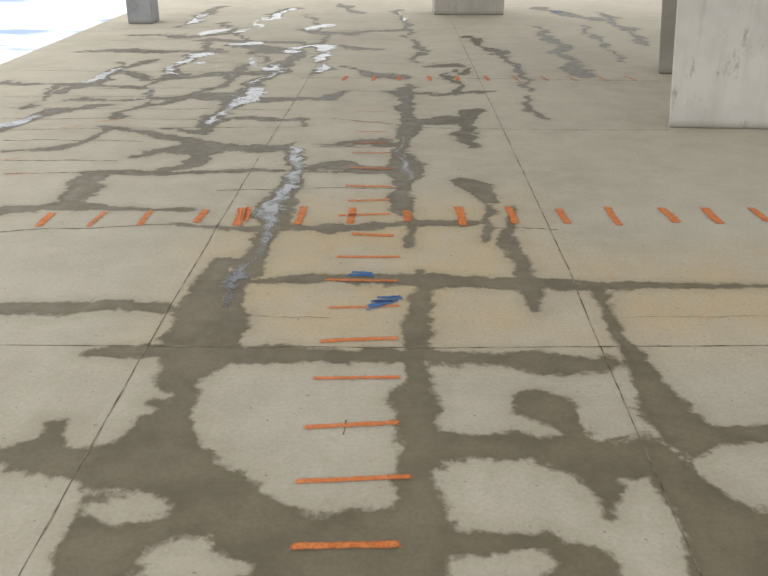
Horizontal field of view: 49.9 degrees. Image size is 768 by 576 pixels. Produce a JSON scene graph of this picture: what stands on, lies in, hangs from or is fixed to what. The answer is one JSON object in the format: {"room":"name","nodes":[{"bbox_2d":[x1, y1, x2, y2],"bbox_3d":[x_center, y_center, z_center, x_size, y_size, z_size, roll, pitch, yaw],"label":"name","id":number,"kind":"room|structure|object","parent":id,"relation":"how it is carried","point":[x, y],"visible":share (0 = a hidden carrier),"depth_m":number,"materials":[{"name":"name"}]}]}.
{"room":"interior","nodes":[
{"label":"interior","id":0,"kind":"room"},
{"bbox_2d":[0,0,767,575],"bbox_3d":[3.275,-2.854,10.142,15.450,0.001,30.813,0,25,0],"label":"floor","id":1,"kind":"structure","parent":0,"point":[521,456],"depth_m":3.74,"materials":[{"name":"concrete"}]},
{"bbox_2d":[125,0,159,23],"bbox_3d":[-3.803,-6.938,11.854,0.391,5.990,0.450,0,25,0],"label":"concrete column","id":2,"kind":"structure","parent":1,"relation":"on","point":[138,11],"depth_m":12.84,"materials":[{"name":"grey concrete"}]},
{"bbox_2d":[0,8,406,304],"bbox_3d":[-1.394,-2.515,9.399,3.960,0.001,12.600,0,25,0],"label":"puddles","id":3,"kind":"object","parent":1,"relation":"on","point":[253,94],"visible":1,"depth_m":7.76,"materials":[{"name":"grey"}]},
{"bbox_2d":[0,14,728,434],"bbox_3d":[-1.144,-2.100,8.502,5.982,0.001,12.466,0,25,0],"label":"cracks","id":4,"kind":"object","parent":1,"relation":"on","point":[249,14],"depth_m":5.72,"materials":[{"name":"grey concrete"}]},
{"bbox_2d":[0,33,767,575],"bbox_3d":[-0.285,-1.706,7.645,6.352,0.001,12.070,0,25,0],"label":"joint","id":5,"kind":"object","parent":1,"relation":"on","point":[87,452],"visible":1,"depth_m":3.41,"materials":[{"name":"grey concrete"}]},
{"bbox_2d":[35,76,767,548],"bbox_3d":[-0.038,-0.779,5.622,5.460,0.001,7.278,0,25,0],"label":"paint","id":6,"kind":"object","parent":1,"relation":"on","point":[461,215],"visible":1,"depth_m":4.01,"materials":[{"name":"orange paint"}]},
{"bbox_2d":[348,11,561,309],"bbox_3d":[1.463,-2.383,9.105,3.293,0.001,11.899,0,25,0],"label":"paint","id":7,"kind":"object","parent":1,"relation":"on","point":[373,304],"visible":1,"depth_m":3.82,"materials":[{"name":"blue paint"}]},
{"bbox_2d":[432,0,503,14],"bbox_3d":[1.437,-7.490,13.053,1.181,5.990,0.700,0,25,0],"label":"concrete column","id":8,"kind":"structure","parent":1,"relation":"on","point":[439,7],"depth_m":13.94,"materials":[{"name":"grey concrete"}]},
{"bbox_2d":[658,0,676,73],"bbox_3d":[3.590,-5.161,7.991,2.184,5.990,0.500,0,25,0],"label":"concrete pier","id":9,"kind":"object","parent":1,"relation":"on","point":[669,7],"visible":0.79,"depth_m":8.85,"materials":[{"name":"grey concrete"}]},
{"bbox_2d":[669,0,767,128],"bbox_3d":[3.072,-4.088,5.658,2.321,5.990,0.375,1,25,3],"label":"concrete pier","id":10,"kind":"object","parent":1,"relation":"on","point":[720,68],"visible":1,"depth_m":6.57,"materials":[{"name":"grey concrete"}]},
{"label":"outside","id":11,"kind":"structure","parent":0,"visible":0},
{"bbox_2d":[0,0,126,63],"bbox_3d":[-10.000,-18.493,46.530,100.000,0.440,140.000,0,25,0],"label":"sky","id":12,"kind":"structure","parent":11,"point":[26,26],"depth_m":21.56,"materials":[{"name":"white"}]}
]}

